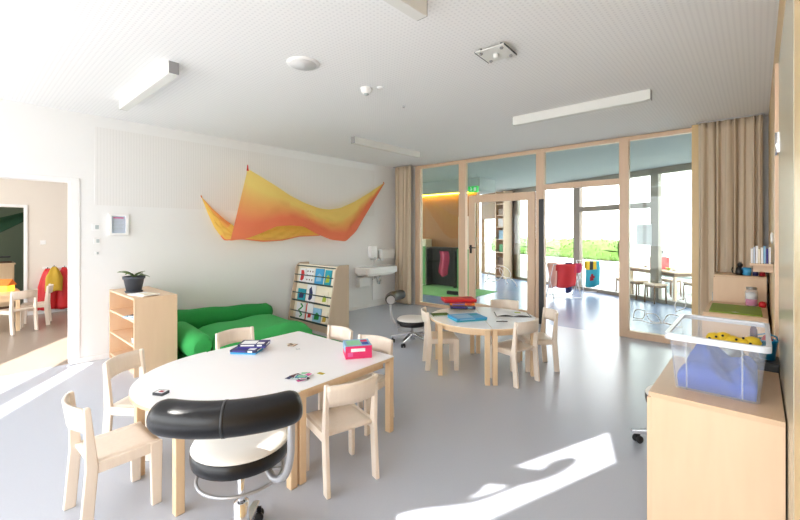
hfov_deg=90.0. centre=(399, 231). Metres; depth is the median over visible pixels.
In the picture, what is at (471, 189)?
exit sign
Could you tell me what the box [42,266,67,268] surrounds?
rail
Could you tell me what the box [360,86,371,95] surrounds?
smoke detector
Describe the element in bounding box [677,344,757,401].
cloth
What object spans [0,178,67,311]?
wall
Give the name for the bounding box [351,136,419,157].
ceiling lamp
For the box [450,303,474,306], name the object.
game box
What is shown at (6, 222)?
canopy
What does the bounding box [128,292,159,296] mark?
book
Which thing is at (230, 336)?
chair
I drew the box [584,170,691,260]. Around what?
house
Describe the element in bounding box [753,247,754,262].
booklet
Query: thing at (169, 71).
ceiling lamp
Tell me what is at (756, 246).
booklet
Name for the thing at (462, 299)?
game box
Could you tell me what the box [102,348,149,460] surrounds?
chair
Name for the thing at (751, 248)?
booklet
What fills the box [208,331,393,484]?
square table
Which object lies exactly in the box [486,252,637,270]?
planter
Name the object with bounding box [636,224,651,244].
paper sheet
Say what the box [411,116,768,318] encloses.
wall
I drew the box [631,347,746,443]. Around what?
stool
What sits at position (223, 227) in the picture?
drape
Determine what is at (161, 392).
box
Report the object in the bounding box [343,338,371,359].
toy box
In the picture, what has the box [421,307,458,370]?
chair
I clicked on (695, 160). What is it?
trim
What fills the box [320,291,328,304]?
picture book
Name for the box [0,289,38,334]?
chair
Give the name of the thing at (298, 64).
grille
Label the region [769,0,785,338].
wall
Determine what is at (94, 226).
light switch
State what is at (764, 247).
booklet
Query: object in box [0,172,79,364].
trim
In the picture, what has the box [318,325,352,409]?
chair
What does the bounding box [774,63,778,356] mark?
trim
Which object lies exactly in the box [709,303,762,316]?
board
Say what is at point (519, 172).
transom windows
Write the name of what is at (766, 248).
booklet
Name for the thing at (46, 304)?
chair
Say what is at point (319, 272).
picture book
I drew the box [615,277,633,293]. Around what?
stool
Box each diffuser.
[354,143,417,157]
[515,99,647,125]
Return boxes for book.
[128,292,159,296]
[137,292,158,295]
[295,302,305,318]
[297,288,306,299]
[299,268,306,281]
[305,268,314,282]
[305,284,316,301]
[305,303,313,320]
[312,308,321,322]
[314,268,324,283]
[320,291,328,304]
[321,312,327,324]
[324,270,331,285]
[431,313,447,316]
[494,311,530,316]
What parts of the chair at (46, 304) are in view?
leg, leg, seat, rail, leg, leg, backrest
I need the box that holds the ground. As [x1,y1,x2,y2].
[480,242,691,302]
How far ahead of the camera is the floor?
3.09 m
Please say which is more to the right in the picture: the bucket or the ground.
the bucket
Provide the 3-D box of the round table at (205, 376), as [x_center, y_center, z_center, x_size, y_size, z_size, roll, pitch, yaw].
[-1.324,1.275,2.596,1.272,0.590,0.707,0,0,40]
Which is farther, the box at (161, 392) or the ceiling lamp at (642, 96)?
the ceiling lamp at (642, 96)
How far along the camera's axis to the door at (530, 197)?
7.01 m
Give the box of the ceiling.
[0,0,778,167]
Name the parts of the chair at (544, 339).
leg, leg, seat, leg, rail, backrest, leg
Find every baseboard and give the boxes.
[28,308,67,314]
[80,301,386,362]
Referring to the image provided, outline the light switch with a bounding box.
[92,224,99,229]
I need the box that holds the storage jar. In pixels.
[746,287,756,305]
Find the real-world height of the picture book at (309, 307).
0.269 m
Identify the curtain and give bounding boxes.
[393,165,411,304]
[696,113,764,336]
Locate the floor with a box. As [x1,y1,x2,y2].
[0,273,692,519]
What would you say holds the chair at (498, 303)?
on the floor
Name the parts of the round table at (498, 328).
leg, leg, leg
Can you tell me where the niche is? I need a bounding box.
[426,247,457,287]
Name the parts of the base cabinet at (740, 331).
door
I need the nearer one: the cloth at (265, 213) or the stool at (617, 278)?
the cloth at (265, 213)
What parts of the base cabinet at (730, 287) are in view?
door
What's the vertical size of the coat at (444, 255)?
0.721 m
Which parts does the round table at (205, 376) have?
leg, leg, leg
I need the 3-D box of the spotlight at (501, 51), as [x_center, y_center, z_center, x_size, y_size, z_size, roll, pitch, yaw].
[0.752,-1.397,3.137,0.246,0.064,0.240,0,0,39]
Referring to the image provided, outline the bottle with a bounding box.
[750,326,757,358]
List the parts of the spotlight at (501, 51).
bulb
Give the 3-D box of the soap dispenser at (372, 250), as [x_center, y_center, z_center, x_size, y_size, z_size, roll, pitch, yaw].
[-0.567,0.435,8.368,0.100,0.290,0.200,0,0,42]
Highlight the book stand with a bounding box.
[288,262,348,334]
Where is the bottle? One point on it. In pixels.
(753, 330)
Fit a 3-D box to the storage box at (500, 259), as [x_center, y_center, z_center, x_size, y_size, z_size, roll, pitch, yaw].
[3.524,0.995,13.648,0.200,0.250,0.300,0,0,-22]
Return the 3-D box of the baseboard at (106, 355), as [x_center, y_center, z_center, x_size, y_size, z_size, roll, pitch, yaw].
[-1.918,1.540,6.923,0.012,0.060,5.735,0,0,42]
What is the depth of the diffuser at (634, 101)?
4.44 m
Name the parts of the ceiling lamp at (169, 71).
plate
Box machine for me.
[662,250,668,268]
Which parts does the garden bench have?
leg, seat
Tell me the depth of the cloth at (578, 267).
9.42 m
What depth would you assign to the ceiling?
3.46 m
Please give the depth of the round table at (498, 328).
4.33 m
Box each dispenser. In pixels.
[368,246,376,259]
[378,249,393,260]
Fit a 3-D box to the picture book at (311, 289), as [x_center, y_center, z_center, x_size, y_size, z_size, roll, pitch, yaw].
[-1.472,1.008,6.635,0.240,0.288,0.060,0,0,42]
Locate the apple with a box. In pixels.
[758,301,766,307]
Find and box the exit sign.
[468,186,478,192]
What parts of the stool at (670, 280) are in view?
leg, seat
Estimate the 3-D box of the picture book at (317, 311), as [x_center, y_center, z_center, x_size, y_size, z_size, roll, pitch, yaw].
[-1.340,1.342,6.452,0.210,0.220,0.048,0,0,42]
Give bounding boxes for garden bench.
[662,275,691,292]
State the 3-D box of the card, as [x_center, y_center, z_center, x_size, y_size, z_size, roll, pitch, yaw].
[-0.651,0.956,2.646,0.070,0.002,0.045,0,0,10]
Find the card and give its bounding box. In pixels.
[295,375,306,377]
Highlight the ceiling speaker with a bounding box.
[286,56,319,70]
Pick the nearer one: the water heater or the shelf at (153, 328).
the shelf at (153, 328)
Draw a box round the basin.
[355,257,396,283]
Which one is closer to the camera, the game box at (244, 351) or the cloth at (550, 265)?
the game box at (244, 351)
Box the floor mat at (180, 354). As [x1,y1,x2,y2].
[177,333,341,359]
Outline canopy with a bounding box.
[0,212,23,232]
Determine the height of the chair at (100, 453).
0.662 m
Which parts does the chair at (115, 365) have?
leg, backrest, rail, seat, leg, leg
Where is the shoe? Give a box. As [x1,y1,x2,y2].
[447,290,457,294]
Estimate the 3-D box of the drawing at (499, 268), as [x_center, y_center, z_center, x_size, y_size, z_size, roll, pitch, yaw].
[1.844,0.388,7.323,0.638,1.186,0.016,0,0,42]
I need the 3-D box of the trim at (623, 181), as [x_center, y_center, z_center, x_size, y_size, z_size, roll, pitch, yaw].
[2.244,0.077,7.048,5.050,2.994,0.100,0,0,42]
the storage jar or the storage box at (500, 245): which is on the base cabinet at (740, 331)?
the storage jar
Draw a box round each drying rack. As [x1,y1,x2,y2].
[546,263,581,298]
[576,260,602,291]
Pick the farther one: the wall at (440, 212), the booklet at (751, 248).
the wall at (440, 212)
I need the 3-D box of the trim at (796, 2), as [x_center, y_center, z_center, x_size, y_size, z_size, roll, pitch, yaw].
[1.270,0.070,1.273,0.004,3.000,0.350,0,0,42]
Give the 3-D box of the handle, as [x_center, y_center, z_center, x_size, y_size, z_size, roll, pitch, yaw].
[3.174,0.050,3.413,0.018,0.102,0.068,0,0,42]
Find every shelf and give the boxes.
[109,286,176,377]
[495,191,512,278]
[750,262,773,272]
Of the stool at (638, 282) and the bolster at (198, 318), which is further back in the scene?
the stool at (638, 282)
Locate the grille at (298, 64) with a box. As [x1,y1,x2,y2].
[290,59,316,70]
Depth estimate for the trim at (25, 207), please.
7.49 m
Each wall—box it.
[0,99,394,357]
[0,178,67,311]
[0,207,23,290]
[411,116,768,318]
[423,192,479,288]
[481,190,515,278]
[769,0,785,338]
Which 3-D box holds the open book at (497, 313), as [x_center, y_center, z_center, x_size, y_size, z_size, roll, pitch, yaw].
[1.330,0.968,4.752,0.400,0.023,0.260,0,0,7]
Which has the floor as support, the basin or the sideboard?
the sideboard
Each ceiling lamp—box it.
[119,61,178,110]
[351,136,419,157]
[383,0,426,20]
[512,89,651,125]
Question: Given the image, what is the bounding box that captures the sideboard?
[0,262,15,308]
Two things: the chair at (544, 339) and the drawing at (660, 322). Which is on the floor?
the chair at (544, 339)
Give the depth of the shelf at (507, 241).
13.47 m
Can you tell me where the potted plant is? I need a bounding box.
[117,271,148,292]
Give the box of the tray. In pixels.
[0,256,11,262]
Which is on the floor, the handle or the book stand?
the book stand
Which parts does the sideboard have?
door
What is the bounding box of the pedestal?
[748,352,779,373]
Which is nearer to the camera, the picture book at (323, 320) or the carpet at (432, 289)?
the picture book at (323, 320)
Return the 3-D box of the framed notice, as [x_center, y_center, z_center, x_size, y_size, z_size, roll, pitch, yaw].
[-3.562,-0.093,5.063,0.040,0.270,0.210,0,0,42]
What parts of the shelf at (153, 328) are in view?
panel, panel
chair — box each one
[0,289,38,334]
[20,284,53,327]
[62,391,162,519]
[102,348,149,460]
[215,326,254,349]
[306,373,379,499]
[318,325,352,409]
[343,334,392,435]
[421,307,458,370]
[490,299,518,343]
[490,318,539,388]
[517,307,559,371]
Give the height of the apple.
0.064 m
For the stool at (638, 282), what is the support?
on the floor
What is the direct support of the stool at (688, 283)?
on the floor
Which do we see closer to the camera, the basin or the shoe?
the basin
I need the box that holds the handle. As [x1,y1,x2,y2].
[770,232,772,243]
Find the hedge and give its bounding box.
[490,237,630,261]
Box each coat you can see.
[37,267,56,310]
[45,265,62,291]
[56,266,67,308]
[439,251,448,276]
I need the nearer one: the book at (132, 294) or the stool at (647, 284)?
the book at (132, 294)
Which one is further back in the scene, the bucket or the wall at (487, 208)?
the wall at (487, 208)
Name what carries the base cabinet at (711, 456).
on the floor
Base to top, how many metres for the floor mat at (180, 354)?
0.100 m
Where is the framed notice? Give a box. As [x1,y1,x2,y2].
[108,214,128,234]
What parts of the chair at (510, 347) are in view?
leg, rail, leg, leg, seat, backrest, leg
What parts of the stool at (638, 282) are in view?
seat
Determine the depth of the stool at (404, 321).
5.52 m
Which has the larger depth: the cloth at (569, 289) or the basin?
the cloth at (569, 289)
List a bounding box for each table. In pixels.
[0,288,19,330]
[129,352,300,516]
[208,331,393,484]
[430,308,491,385]
[476,307,535,385]
[630,266,691,300]
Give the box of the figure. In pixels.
[731,262,742,274]
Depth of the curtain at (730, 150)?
5.03 m
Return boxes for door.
[469,191,535,316]
[539,199,543,323]
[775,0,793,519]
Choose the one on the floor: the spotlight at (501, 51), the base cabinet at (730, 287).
the base cabinet at (730, 287)
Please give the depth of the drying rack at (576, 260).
10.55 m
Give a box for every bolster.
[177,303,272,328]
[177,321,211,355]
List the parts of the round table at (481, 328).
leg, leg, leg, leg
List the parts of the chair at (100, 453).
leg, backrest, leg, rail, seat, rail, leg, leg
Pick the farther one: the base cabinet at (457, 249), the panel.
the base cabinet at (457, 249)
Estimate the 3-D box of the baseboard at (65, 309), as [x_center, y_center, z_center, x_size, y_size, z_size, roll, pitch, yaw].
[-5.856,1.535,8.817,0.015,0.070,3.460,0,0,42]
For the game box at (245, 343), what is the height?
0.031 m
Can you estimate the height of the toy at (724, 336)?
0.079 m
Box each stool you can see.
[146,390,302,519]
[385,290,423,347]
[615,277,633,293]
[630,279,648,299]
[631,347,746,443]
[643,282,667,303]
[662,278,681,296]
[682,281,691,299]
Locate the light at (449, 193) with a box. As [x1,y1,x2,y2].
[423,193,458,195]
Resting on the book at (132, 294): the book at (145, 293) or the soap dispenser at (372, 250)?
the book at (145, 293)
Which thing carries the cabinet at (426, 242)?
on the carpet at (432, 289)
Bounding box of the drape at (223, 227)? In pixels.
[202,198,319,241]
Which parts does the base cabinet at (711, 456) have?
door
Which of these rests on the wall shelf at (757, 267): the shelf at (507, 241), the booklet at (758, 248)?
the booklet at (758, 248)
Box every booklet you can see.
[751,248,752,262]
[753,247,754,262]
[756,246,757,262]
[758,248,759,262]
[761,247,762,263]
[763,246,765,263]
[766,248,767,263]
[768,247,770,263]
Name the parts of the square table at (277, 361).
leg, leg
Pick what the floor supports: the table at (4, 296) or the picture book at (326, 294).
the table at (4, 296)
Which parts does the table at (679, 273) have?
leg, leg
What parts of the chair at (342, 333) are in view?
leg, leg, backrest, leg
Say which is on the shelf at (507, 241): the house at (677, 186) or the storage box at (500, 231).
the storage box at (500, 231)
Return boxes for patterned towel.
[584,261,599,287]
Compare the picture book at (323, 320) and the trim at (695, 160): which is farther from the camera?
the picture book at (323, 320)
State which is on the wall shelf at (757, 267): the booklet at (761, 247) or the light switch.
the booklet at (761, 247)
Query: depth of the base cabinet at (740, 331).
3.89 m
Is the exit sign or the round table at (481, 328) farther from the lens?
the exit sign
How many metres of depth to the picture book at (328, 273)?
6.39 m
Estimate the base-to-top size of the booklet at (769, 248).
0.137 m
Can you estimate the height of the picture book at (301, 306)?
0.259 m
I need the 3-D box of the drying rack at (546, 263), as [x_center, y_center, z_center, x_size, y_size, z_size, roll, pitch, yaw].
[3.949,1.168,9.662,0.676,0.816,0.501,0,0,0]
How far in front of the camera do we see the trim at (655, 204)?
9.27 m
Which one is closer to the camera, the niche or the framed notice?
the framed notice
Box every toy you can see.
[706,332,761,345]
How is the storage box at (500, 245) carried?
on the shelf at (507, 241)
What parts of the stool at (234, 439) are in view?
backrest, seat, seat, leg, backrest arm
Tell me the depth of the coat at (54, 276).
7.65 m
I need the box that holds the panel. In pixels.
[373,274,394,299]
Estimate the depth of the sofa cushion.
5.42 m
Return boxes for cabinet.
[423,239,431,284]
[457,249,468,288]
[647,355,785,519]
[702,301,768,355]
[712,272,766,304]
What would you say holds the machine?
on the table at (679, 273)
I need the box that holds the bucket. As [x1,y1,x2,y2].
[758,333,778,359]
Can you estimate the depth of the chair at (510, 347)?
4.15 m
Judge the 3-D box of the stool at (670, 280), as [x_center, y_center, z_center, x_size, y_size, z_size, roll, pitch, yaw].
[6.625,1.355,9.787,0.340,0.431,0.360,0,0,-11]
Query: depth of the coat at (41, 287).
7.63 m
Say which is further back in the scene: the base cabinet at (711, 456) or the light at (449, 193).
the light at (449, 193)
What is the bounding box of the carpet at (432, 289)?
[423,284,496,296]
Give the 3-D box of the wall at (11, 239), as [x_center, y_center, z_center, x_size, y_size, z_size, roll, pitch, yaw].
[-8.545,0.070,10.021,0.100,3.000,9.950,0,0,42]
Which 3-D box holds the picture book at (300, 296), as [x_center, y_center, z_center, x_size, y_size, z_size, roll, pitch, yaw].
[-1.672,1.057,6.802,0.220,0.190,0.043,0,0,42]
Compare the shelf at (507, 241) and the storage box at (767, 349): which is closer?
the storage box at (767, 349)
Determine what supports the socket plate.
attached to the wall at (181, 252)
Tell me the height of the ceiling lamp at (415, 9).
0.104 m
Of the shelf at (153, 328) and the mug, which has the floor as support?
the shelf at (153, 328)
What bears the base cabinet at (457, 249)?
on the carpet at (432, 289)
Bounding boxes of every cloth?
[201,165,383,241]
[547,263,556,287]
[556,264,575,287]
[565,263,571,292]
[574,263,581,272]
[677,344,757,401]
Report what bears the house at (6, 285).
on the table at (4, 296)
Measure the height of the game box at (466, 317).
0.036 m
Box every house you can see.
[0,279,15,291]
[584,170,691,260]
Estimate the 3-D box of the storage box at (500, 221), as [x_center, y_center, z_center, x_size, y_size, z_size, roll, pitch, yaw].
[3.524,-0.320,13.648,0.200,0.280,0.300,0,0,-22]
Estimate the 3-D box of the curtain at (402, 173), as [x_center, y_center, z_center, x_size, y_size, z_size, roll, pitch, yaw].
[0.065,0.055,8.684,0.520,2.970,0.167,0,0,42]
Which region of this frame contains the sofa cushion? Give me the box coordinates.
[199,314,311,350]
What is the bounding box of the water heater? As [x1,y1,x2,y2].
[356,276,369,286]
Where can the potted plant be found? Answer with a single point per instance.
(133, 283)
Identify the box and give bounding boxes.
[152,389,169,395]
[230,346,263,354]
[237,340,269,347]
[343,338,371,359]
[441,296,476,302]
[447,313,486,321]
[449,304,475,309]
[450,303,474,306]
[498,208,502,214]
[498,218,502,226]
[498,257,502,264]
[499,230,502,238]
[499,244,502,251]
[665,314,771,353]
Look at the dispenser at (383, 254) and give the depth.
8.57 m
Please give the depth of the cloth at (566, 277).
9.42 m
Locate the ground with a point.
(607, 277)
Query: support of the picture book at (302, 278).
on the book stand
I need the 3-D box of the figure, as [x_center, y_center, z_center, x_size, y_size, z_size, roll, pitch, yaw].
[3.947,0.420,4.671,0.106,0.160,0.080,0,0,7]
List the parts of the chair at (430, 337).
backrest, leg, leg, rail, seat, leg, leg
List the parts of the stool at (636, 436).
leg, seat, backrest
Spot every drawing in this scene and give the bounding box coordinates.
[485,221,516,286]
[633,297,685,326]
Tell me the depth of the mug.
4.58 m
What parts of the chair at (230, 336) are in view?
leg, backrest, leg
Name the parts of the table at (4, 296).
leg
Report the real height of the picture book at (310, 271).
0.239 m
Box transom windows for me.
[423,133,691,193]
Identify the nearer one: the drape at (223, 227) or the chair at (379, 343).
the chair at (379, 343)
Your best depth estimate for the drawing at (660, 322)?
5.72 m
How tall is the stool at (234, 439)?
0.892 m
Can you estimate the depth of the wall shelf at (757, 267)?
3.46 m
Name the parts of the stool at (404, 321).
backrest, backrest arm, leg, leg, seat, seat, leg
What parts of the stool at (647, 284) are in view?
leg, seat, leg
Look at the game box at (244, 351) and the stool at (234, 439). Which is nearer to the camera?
the stool at (234, 439)
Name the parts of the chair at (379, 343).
leg, seat, leg, backrest, rail, leg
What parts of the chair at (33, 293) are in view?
rail, leg, seat, leg, backrest, leg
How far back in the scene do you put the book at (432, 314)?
4.69 m
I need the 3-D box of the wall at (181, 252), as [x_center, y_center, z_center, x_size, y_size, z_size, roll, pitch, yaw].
[-2.427,0.070,6.463,0.146,3.000,7.100,0,0,42]
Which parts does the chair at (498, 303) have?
backrest, leg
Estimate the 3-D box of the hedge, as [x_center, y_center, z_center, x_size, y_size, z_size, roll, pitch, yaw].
[7.809,0.785,21.129,1.063,1.082,9.098,0,0,-22]
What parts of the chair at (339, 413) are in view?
leg, rail, leg, seat, leg, backrest, rail, leg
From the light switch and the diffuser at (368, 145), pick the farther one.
the diffuser at (368, 145)
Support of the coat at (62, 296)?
hanging from the rail
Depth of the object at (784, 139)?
1.69 m
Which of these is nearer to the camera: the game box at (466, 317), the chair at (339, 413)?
the chair at (339, 413)
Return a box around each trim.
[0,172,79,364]
[0,204,27,315]
[415,128,691,346]
[513,163,691,307]
[692,124,698,348]
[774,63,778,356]
[794,0,799,519]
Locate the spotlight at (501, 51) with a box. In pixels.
[475,42,516,63]
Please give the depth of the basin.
8.07 m
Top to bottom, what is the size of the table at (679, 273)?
0.700 m
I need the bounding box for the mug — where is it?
[742,267,751,275]
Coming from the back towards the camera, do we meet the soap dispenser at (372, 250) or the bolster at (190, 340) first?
the soap dispenser at (372, 250)
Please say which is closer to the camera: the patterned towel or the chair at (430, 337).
the chair at (430, 337)
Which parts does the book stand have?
panel, rail, rail, rail, panel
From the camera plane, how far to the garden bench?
10.76 m

